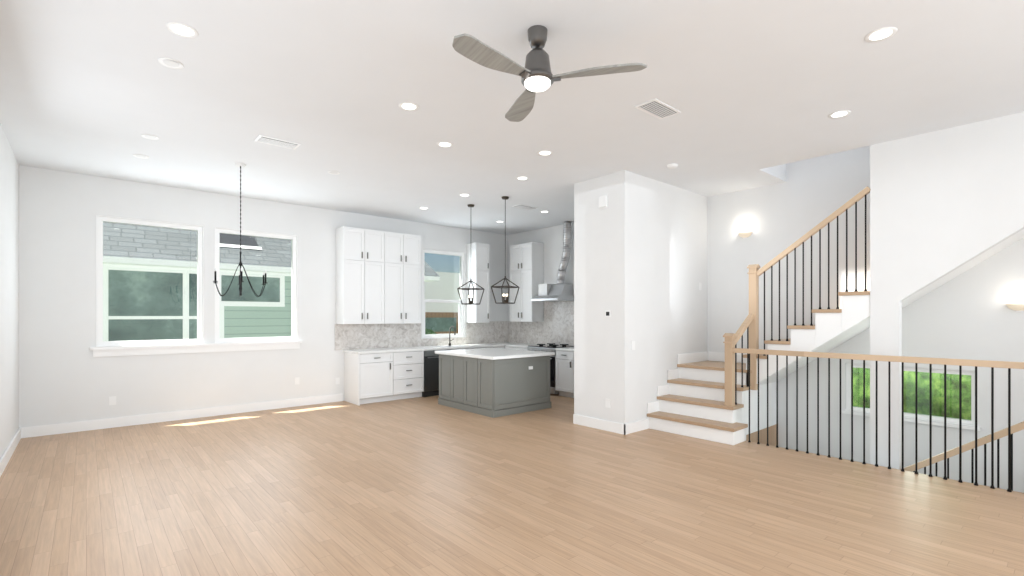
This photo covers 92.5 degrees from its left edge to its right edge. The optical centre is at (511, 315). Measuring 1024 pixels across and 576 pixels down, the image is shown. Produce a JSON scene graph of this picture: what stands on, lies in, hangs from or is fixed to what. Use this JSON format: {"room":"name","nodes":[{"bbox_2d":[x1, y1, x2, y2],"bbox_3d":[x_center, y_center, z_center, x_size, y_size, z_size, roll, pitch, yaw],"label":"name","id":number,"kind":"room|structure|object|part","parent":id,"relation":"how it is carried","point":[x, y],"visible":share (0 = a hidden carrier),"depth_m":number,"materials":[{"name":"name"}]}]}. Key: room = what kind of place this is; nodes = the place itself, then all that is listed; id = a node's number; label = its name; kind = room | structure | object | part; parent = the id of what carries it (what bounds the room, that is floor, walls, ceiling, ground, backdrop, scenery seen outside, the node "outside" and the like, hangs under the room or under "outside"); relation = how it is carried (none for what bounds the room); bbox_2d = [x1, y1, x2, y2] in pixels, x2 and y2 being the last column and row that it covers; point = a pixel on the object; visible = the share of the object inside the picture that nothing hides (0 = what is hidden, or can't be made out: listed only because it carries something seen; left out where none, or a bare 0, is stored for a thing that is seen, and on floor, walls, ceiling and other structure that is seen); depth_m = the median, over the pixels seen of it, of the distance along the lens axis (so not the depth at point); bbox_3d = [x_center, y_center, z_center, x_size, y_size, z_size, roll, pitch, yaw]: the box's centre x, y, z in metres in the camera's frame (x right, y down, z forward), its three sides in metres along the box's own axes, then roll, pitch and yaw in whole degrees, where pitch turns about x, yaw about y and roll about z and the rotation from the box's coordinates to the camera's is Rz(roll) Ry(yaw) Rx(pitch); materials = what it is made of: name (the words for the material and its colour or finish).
{"room":"living room","nodes":[
{"label":"living room","id":0,"kind":"room"},
{"bbox_2d":[0,123,18,458],"bbox_3d":[-2.282,-0.175,1.528,0.200,3.350,12.100,0,0,-41],"label":"wall","id":1,"kind":"structure","parent":0,"point":[9,296],"depth_m":5.19,"materials":[{"name":"paint"}]},
{"bbox_2d":[0,427,23,476],"bbox_3d":[-2.198,1.435,1.599,0.015,0.130,11.697,0,0,-41],"label":"baseboard","id":2,"kind":"structure","parent":1,"relation":"attached to","point":[12,446],"depth_m":5.18,"materials":[{"name":"white wood"}]},
{"bbox_2d":[19,165,507,427],"bbox_3d":[-3.054,1.382,8.741,8.100,7.064,0.200,0,0,-41],"label":"wall","id":3,"kind":"structure","parent":0,"point":[65,376],"depth_m":6.91,"materials":[{"name":"paint"}]},
{"bbox_2d":[109,396,115,404],"bbox_3d":[-5.371,1.140,6.590,0.075,0.115,0.006,0,0,-41],"label":"outlet","id":4,"kind":"object","parent":3,"relation":"attached to","point":[112,400],"depth_m":6.59,"materials":[{"name":"white plastic"}]},
{"bbox_2d":[96,215,203,346],"bbox_3d":[-5.074,-0.465,6.919,1.220,1.750,0.099,0,0,-41],"label":"window","id":5,"kind":"structure","parent":3,"relation":"in","point":[100,221],"depth_m":6.87,"materials":[{"name":"white"}]},
{"bbox_2d":[24,394,342,437],"bbox_3d":[-4.501,1.435,7.336,4.007,0.130,0.015,0,0,-41],"label":"baseboard","id":6,"kind":"structure","parent":3,"relation":"attached to","point":[88,425],"depth_m":6.98,"materials":[{"name":"white wood"}]},
{"bbox_2d":[90,341,301,356],"bbox_3d":[-4.518,0.475,7.300,2.680,0.130,0.047,0,0,-41],"label":"window sill","id":7,"kind":"structure","parent":3,"relation":"attached to","point":[160,349],"depth_m":7.15,"materials":[{"name":"white wood"}]},
{"bbox_2d":[215,227,297,342],"bbox_3d":[-4.055,-0.465,7.805,1.200,1.750,0.099,0,0,-41],"label":"window","id":8,"kind":"structure","parent":3,"relation":"in","point":[294,238],"depth_m":7.82,"materials":[{"name":"white"}]},
{"bbox_2d":[295,377,299,384],"bbox_3d":[-3.574,1.080,8.151,0.075,0.115,0.006,0,0,-41],"label":"outlet","id":9,"kind":"object","parent":3,"relation":"attached to","point":[297,380],"depth_m":8.15,"materials":[{"name":"white plastic"}]},
{"bbox_2d":[335,378,339,383],"bbox_3d":[-3.061,1.140,8.597,0.075,0.115,0.006,0,0,-41],"label":"outlet","id":10,"kind":"object","parent":3,"relation":"attached to","point":[337,380],"depth_m":8.59,"materials":[{"name":"white plastic"}]},
{"bbox_2d":[335,226,386,324],"bbox_3d":[-2.666,-0.695,8.712,0.809,1.670,0.345,0,0,-41],"label":"upper cabinet","id":11,"kind":"object","parent":3,"relation":"attached to","point":[361,254],"depth_m":8.54,"materials":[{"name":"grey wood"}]},
{"bbox_2d":[387,231,420,324],"bbox_3d":[-2.144,-0.695,9.166,0.809,1.670,0.345,0,0,-41],"label":"upper cabinet","id":12,"kind":"object","parent":3,"relation":"attached to","point":[403,250],"depth_m":9.07,"materials":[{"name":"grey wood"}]},
{"bbox_2d":[422,249,464,337],"bbox_3d":[-1.421,-0.450,10.094,1.040,1.780,0.099,0,0,-41],"label":"window","id":13,"kind":"structure","parent":3,"relation":"in","point":[461,307],"depth_m":10.16,"materials":[{"name":"white"}]},
{"bbox_2d":[335,300,573,350],"bbox_3d":[-0.647,0.150,8.790,3.997,0.900,2.877,0,0,-41],"label":"backsplash","id":14,"kind":"structure","parent":3,"relation":"attached to","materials":[{"name":"tile"}]},
{"bbox_2d":[467,242,490,324],"bbox_3d":[-0.722,-0.695,10.402,0.360,1.670,0.345,0,0,-41],"label":"upper cabinet","id":15,"kind":"object","parent":3,"relation":"attached to","point":[478,254],"depth_m":10.28,"materials":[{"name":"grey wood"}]},
{"bbox_2d":[0,394,1023,575],"bbox_3d":[0.775,1.650,4.185,8.300,0.300,12.100,0,0,-41],"label":"floor","id":16,"kind":"structure","parent":0,"point":[424,486],"depth_m":3.90,"materials":[{"name":"brown wood"}]},
{"bbox_2d":[344,353,394,404],"bbox_3d":[-2.531,1.070,8.648,0.633,0.860,0.619,0,0,-41],"label":"base cabinet","id":17,"kind":"object","parent":16,"relation":"on","point":[389,353],"depth_m":8.43,"materials":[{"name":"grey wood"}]},
{"bbox_2d":[343,341,522,352],"bbox_3d":[-1.327,0.620,9.686,3.846,0.040,0.632,0,0,-41],"label":"countertop","id":18,"kind":"structure","parent":17,"relation":"on","point":[406,348],"depth_m":9.33,"materials":[{"name":"white stone"}]},
{"bbox_2d":[395,349,426,399],"bbox_3d":[-2.080,1.070,9.040,0.682,0.860,0.619,0,0,-41],"label":"base cabinet","id":19,"kind":"object","parent":16,"relation":"on","point":[410,368],"depth_m":8.87,"materials":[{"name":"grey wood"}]},
{"bbox_2d":[427,349,454,396],"bbox_3d":[-1.571,1.070,9.482,0.666,0.860,0.619,0,0,-41],"label":"dishwasher","id":20,"kind":"object","parent":16,"relation":"on","point":[432,358],"depth_m":9.16,"materials":[{"name":"black metal"}]},
{"bbox_2d":[438,356,550,417],"bbox_3d":[-0.306,1.070,8.172,1.220,0.860,1.504,0,0,-41],"label":"kitchen island","id":21,"kind":"object","parent":16,"relation":"on","point":[494,382],"depth_m":7.63,"materials":[{"name":"grey wood"}]},
{"bbox_2d":[435,348,554,359],"bbox_3d":[-0.307,0.618,8.173,1.300,0.044,1.580,0,0,-41],"label":"island countertop","id":22,"kind":"structure","parent":21,"relation":"on","point":[482,353],"depth_m":7.84,"materials":[{"name":"white stone"}]},
{"bbox_2d":[487,345,502,347],"bbox_3d":[-0.506,1.070,10.377,0.470,0.860,0.666,0,0,-41],"label":"base cabinet","id":23,"kind":"object","parent":16,"relation":"on","point":[488,346],"depth_m":10.12,"materials":[{"name":"grey wood"}]},
{"bbox_2d":[503,345,526,349],"bbox_3d":[0.290,1.070,10.228,0.695,0.860,0.740,0,0,-41],"label":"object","id":24,"kind":"object","parent":16,"relation":"on","point":[519,347],"depth_m":10.06,"materials":[{"name":"grey"}]},
{"bbox_2d":[523,345,573,393],"bbox_3d":[0.788,1.052,9.675,0.635,0.895,0.888,0,0,-41],"label":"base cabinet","id":25,"kind":"object","parent":16,"relation":"on","point":[554,359],"depth_m":9.23,"materials":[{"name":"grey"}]},
{"bbox_2d":[527,343,573,394],"bbox_3d":[0.772,1.012,9.655,0.686,0.915,0.750,0,0,-41],"label":"range","id":26,"kind":"object","parent":25,"relation":"in","point":[550,347],"depth_m":9.27,"materials":[{"name":"black metal"}]},
{"bbox_2d":[547,345,562,348],"bbox_3d":[0.565,0.614,9.944,0.652,0.052,1.459,0,0,-41],"label":"countertop","id":27,"kind":"structure","parent":25,"relation":"on","point":[548,346],"depth_m":9.36,"materials":[{"name":"white stone"}]},
{"bbox_2d":[563,349,573,352],"bbox_3d":[1.305,0.620,9.093,0.652,0.040,0.775,0,0,-41],"label":"countertop","id":28,"kind":"structure","parent":25,"relation":"on","point":[564,350],"depth_m":8.93,"materials":[{"name":"white stone"}]},
{"bbox_2d":[559,349,570,396],"bbox_3d":[1.221,1.070,9.204,0.634,0.860,0.509,0,0,-41],"label":"base cabinet","id":29,"kind":"object","parent":16,"relation":"on","point":[564,358],"depth_m":9.03,"materials":[{"name":"white wood"}]},
{"bbox_2d":[571,353,573,397],"bbox_3d":[1.438,1.070,8.954,0.634,0.860,0.389,0,0,-41],"label":"base cabinet","id":30,"kind":"object","parent":16,"relation":"on","point":[572,354],"depth_m":8.86,"materials":[{"name":"white wood"}]},
{"bbox_2d":[647,186,1023,491],"bbox_3d":[3.781,1.229,5.487,1.647,5.686,4.172,0,0,-41],"label":"staircase","id":31,"kind":"structure","parent":16,"relation":"on","point":[729,395],"depth_m":5.81,"materials":[{"name":"white wood"}]},
{"bbox_2d":[0,0,1023,234],"bbox_3d":[0.775,-2.550,4.185,8.300,1.400,12.100,0,0,-41],"label":"ceiling","id":32,"kind":"structure","parent":0,"point":[755,93],"depth_m":4.06,"materials":[{"name":"paint"}]},
{"bbox_2d":[133,154,148,158],"bbox_3d":[-4.289,-1.846,5.666,0.154,0.006,0.154,0,0,40],"label":"recessed light","id":33,"kind":"object","parent":32,"relation":"in","point":[135,155],"depth_m":5.67,"materials":[{"name":"white"}]},
{"bbox_2d":[141,134,159,139],"bbox_3d":[-3.730,-1.846,5.053,0.154,0.006,0.154,0,0,40],"label":"recessed light","id":34,"kind":"object","parent":32,"relation":"in","point":[147,136],"depth_m":5.06,"materials":[{"name":"white plastic"}]},
{"bbox_2d":[158,58,183,68],"bbox_3d":[-2.493,-1.846,3.584,0.154,0.006,0.154,0,0,4],"label":"recessed light","id":35,"kind":"object","parent":32,"relation":"in","point":[171,64],"depth_m":3.58,"materials":[{"name":"white plastic"}]},
{"bbox_2d":[166,22,197,37],"bbox_3d":[-2.132,-1.847,3.169,0.174,0.005,0.174,0,0,40],"label":"recessed light","id":36,"kind":"object","parent":32,"relation":"in","point":[176,28],"depth_m":3.17,"materials":[{"name":"white plastic"}]},
{"bbox_2d":[213,163,266,296],"bbox_3d":[-3.304,-1.043,5.965,0.620,1.612,0.644,0,0,-41],"label":"dining chandelier","id":37,"kind":"object","parent":32,"relation":"hanging from","point":[240,165],"visible":1,"depth_m":5.96,"materials":[{"name":"black metal"}]},
{"bbox_2d":[254,135,300,149],"bbox_3d":[-2.492,-1.843,5.214,0.410,0.013,0.210,0,0,-41],"label":"ceiling vent","id":38,"kind":"object","parent":32,"relation":"in","point":[263,139],"depth_m":5.19,"materials":[{"name":"white metal"}]},
{"bbox_2d":[399,102,418,110],"bbox_3d":[-0.910,-1.847,4.324,0.174,0.005,0.174,0,0,40],"label":"recessed light","id":39,"kind":"object","parent":32,"relation":"in","point":[407,106],"depth_m":4.32,"materials":[{"name":"white plastic"}]},
{"bbox_2d":[437,142,452,147],"bbox_3d":[-0.722,-1.847,5.282,0.174,0.005,0.174,0,0,40],"label":"recessed light","id":40,"kind":"object","parent":32,"relation":"in","point":[441,144],"depth_m":5.27,"materials":[{"name":"white plastic"}]},
{"bbox_2d":[457,204,483,304],"bbox_3d":[-0.684,-1.020,8.164,0.332,1.658,0.332,0,0,29],"label":"pendant lantern","id":41,"kind":"object","parent":32,"relation":"hanging from","point":[471,281],"visible":1,"depth_m":8.14,"materials":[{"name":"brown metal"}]},
{"bbox_2d":[491,196,518,303],"bbox_3d":[-0.105,-1.020,7.620,0.332,1.658,0.332,0,0,29],"label":"pendant lantern","id":42,"kind":"object","parent":32,"relation":"hanging from","point":[505,198],"visible":1,"depth_m":7.62,"materials":[{"name":"brown metal"}]},
{"bbox_2d":[516,176,528,179],"bbox_3d":[0.141,-1.847,6.575,0.174,0.005,0.174,0,0,40],"label":"recessed light","id":43,"kind":"object","parent":32,"relation":"in","point":[521,177],"depth_m":6.58,"materials":[{"name":"white plastic"}]},
{"bbox_2d":[512,204,536,209],"bbox_3d":[0.220,-1.843,8.313,0.410,0.013,0.210,0,0,-41],"label":"ceiling vent","id":44,"kind":"object","parent":32,"relation":"in","point":[521,206],"depth_m":8.29,"materials":[{"name":"white metal"}]},
{"bbox_2d":[537,150,552,155],"bbox_3d":[0.375,-1.847,5.559,0.174,0.005,0.174,0,0,22],"label":"recessed light","id":45,"kind":"object","parent":32,"relation":"in","point":[541,153],"depth_m":5.57,"materials":[{"name":"white plastic"}]},
{"bbox_2d":[452,25,646,121],"bbox_3d":[0.046,-1.663,3.105,1.091,0.371,1.191,0,0,-41],"label":"ceiling fan","id":46,"kind":"object","parent":32,"relation":"attached to","point":[536,74],"visible":1,"depth_m":3.09,"materials":[{"name":"grey wood"}]},
{"bbox_3d":[0.166,-1.663,3.178,0.210,0.371,0.210,0,0,-41],"label":"fan motor","id":47,"kind":"part","parent":46,"relation":"part of","materials":[{"name":"grey metal"}]},
{"bbox_2d":[635,99,680,119],"bbox_3d":[1.306,-1.843,4.381,0.410,0.013,0.210,0,0,-41],"label":"ceiling vent","id":48,"kind":"object","parent":32,"relation":"in","point":[658,109],"depth_m":4.36,"materials":[{"name":"white metal"}]},
{"bbox_2d":[667,163,677,168],"bbox_3d":[1.965,-1.832,6.001,0.130,0.034,0.130,0,0,-41],"label":"smoke detector","id":49,"kind":"object","parent":32,"relation":"attached to","point":[672,166],"visible":1,"depth_m":5.96,"materials":[{"name":"white plastic"}]},
{"bbox_2d":[828,110,850,117],"bbox_3d":[3.000,-1.847,4.490,0.174,0.005,0.174,0,0,22],"label":"recessed light","id":50,"kind":"object","parent":32,"relation":"in","point":[840,114],"depth_m":4.49,"materials":[{"name":"white plastic"}]},
{"bbox_2d":[864,27,897,41],"bbox_3d":[2.422,-1.847,3.219,0.174,0.005,0.174,0,0,40],"label":"recessed light","id":51,"kind":"object","parent":32,"relation":"in","point":[884,34],"depth_m":3.21,"materials":[{"name":"white plastic"}]},
{"bbox_2d":[574,170,706,423],"bbox_3d":[1.950,-0.175,7.227,2.127,3.350,0.850,0,0,-41],"label":"wall","id":52,"kind":"structure","parent":0,"point":[640,257],"depth_m":6.60,"materials":[{"name":"paint"}]},
{"bbox_2d":[573,414,627,434],"bbox_3d":[1.146,1.435,6.516,0.015,0.130,0.868,0,0,-41],"label":"baseboard","id":53,"kind":"structure","parent":52,"relation":"attached to","point":[605,425],"depth_m":6.46,"materials":[{"name":"white wood"}]},
{"bbox_2d":[599,195,607,208],"bbox_3d":[1.199,-1.500,6.448,0.029,0.170,0.130,0,0,-41],"label":"door chime","id":54,"kind":"object","parent":52,"relation":"attached to","point":[603,202],"depth_m":6.42,"materials":[{"name":"white plastic"}]},
{"bbox_2d":[605,398,609,407],"bbox_3d":[1.254,1.140,6.403,0.005,0.115,0.075,0,0,-41],"label":"outlet","id":55,"kind":"object","parent":52,"relation":"attached to","point":[607,401],"depth_m":6.40,"materials":[{"name":"white plastic"}]},
{"bbox_2d":[605,310,610,316],"bbox_3d":[1.252,-0.030,6.401,0.012,0.090,0.090,0,0,-41],"label":"thermostat","id":56,"kind":"object","parent":52,"relation":"attached to","point":[607,312],"depth_m":6.39,"materials":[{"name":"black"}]},
{"bbox_2d":[631,341,634,349],"bbox_3d":[1.565,0.380,6.324,0.075,0.115,0.006,0,0,-41],"label":"light switch","id":57,"kind":"object","parent":52,"relation":"attached to","point":[632,342],"depth_m":6.32,"materials":[{"name":"white plastic"}]},
{"bbox_2d":[628,419,647,433],"bbox_3d":[1.627,1.435,6.369,0.467,0.130,0.015,0,0,-41],"label":"baseboard","id":58,"kind":"structure","parent":52,"relation":"attached to","point":[640,425],"depth_m":6.36,"materials":[{"name":"white wood"}]},
{"bbox_2d":[508,146,1023,492],"bbox_3d":[3.831,0.832,6.842,0.200,8.164,11.700,0,0,-41],"label":"wall","id":59,"kind":"structure","parent":0,"point":[969,314],"depth_m":6.29,"materials":[{"name":"paint"}]},
{"bbox_2d":[510,242,542,320],"bbox_3d":[0.310,-0.705,10.472,0.344,1.650,0.701,0,0,-41],"label":"upper cabinet","id":60,"kind":"object","parent":59,"relation":"attached to","point":[526,259],"depth_m":10.26,"materials":[{"name":"white wood"}]},
{"bbox_2d":[539,285,546,296],"bbox_3d":[0.753,-0.520,9.929,0.364,0.240,0.240,0,0,-41],"label":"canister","id":61,"kind":"object","parent":59,"relation":"attached to","point":[542,288],"depth_m":9.79,"materials":[{"name":"grey"}]},
{"bbox_2d":[531,221,573,301],"bbox_3d":[0.829,-1.074,9.704,0.544,1.548,0.720,0,0,-41],"label":"range hood","id":62,"kind":"object","parent":59,"relation":"attached to","point":[560,291],"depth_m":9.57,"materials":[{"name":"silver metal"}]},
{"bbox_2d":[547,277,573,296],"bbox_3d":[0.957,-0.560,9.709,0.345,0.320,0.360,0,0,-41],"label":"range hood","id":63,"kind":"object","parent":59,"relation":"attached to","point":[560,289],"depth_m":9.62,"materials":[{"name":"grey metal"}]},
{"bbox_2d":[738,232,751,238],"bbox_3d":[3.380,-1.173,7.139,0.085,0.086,0.200,0,0,-41],"label":"wall sconce","id":64,"kind":"object","parent":59,"relation":"attached to","point":[744,235],"visible":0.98,"depth_m":7.12,"materials":[{"name":"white glass"}]},
{"bbox_2d":[1006,304,1023,311],"bbox_3d":[5.211,-0.083,5.033,0.085,0.086,0.200,0,0,-41],"label":"wall sconce","id":65,"kind":"object","parent":59,"relation":"attached to","point":[1018,307],"visible":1,"depth_m":5.04,"materials":[{"name":"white glass"}]},
{"bbox_2d":[842,363,980,430],"bbox_3d":[4.661,0.917,5.788,0.130,0.635,1.280,0,0,-41],"label":"window","id":66,"kind":"structure","parent":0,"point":[954,421],"depth_m":5.64,"materials":[{"name":"white"}]},
{"bbox_2d":[870,112,1023,468],"bbox_3d":[5.456,0.782,3.591,0.120,7.664,4.662,0,0,-41],"label":"wall","id":67,"kind":"structure","parent":0,"point":[943,202],"depth_m":4.95,"materials":[{"name":"paint"}]},
{"label":"outside","id":68,"kind":"structure","parent":0,"visible":0},
{"bbox_3d":[-6.067,5.064,14.601,70.000,0.200,90.000,0,0,-41],"label":"ground","id":69,"kind":"structure","parent":68,"visible":0},
{"bbox_2d":[103,222,439,340],"bbox_3d":[-8.989,0.372,10.836,13.250,9.184,6.450,0,0,-41],"label":"house","id":70,"kind":"structure","parent":69,"relation":"on","point":[185,279],"depth_m":9.41,"materials":[{"name":"green"}]},
{"bbox_2d":[425,328,435,333],"bbox_3d":[-2.985,2.557,14.332,2.500,4.814,1.850,0,0,-41],"label":"shrubs","id":71,"kind":"object","parent":69,"relation":"on","point":[431,332],"depth_m":14.54,"materials":[{"name":"green plant"}]},
{"bbox_2d":[424,272,459,333],"bbox_3d":[-3.632,1.582,20.945,10.000,6.764,9.620,0,0,-41],"label":"house","id":72,"kind":"structure","parent":69,"relation":"on","point":[453,287],"depth_m":19.77,"materials":[{"name":"white"}]},
{"bbox_2d":[853,367,970,419],"bbox_3d":[8.346,1.300,8.385,6.200,7.400,8.995,0,0,-41],"label":"tree","id":73,"kind":"object","parent":69,"relation":"on","point":[936,396],"depth_m":6.90,"materials":[{"name":"green plant"}]}
]}

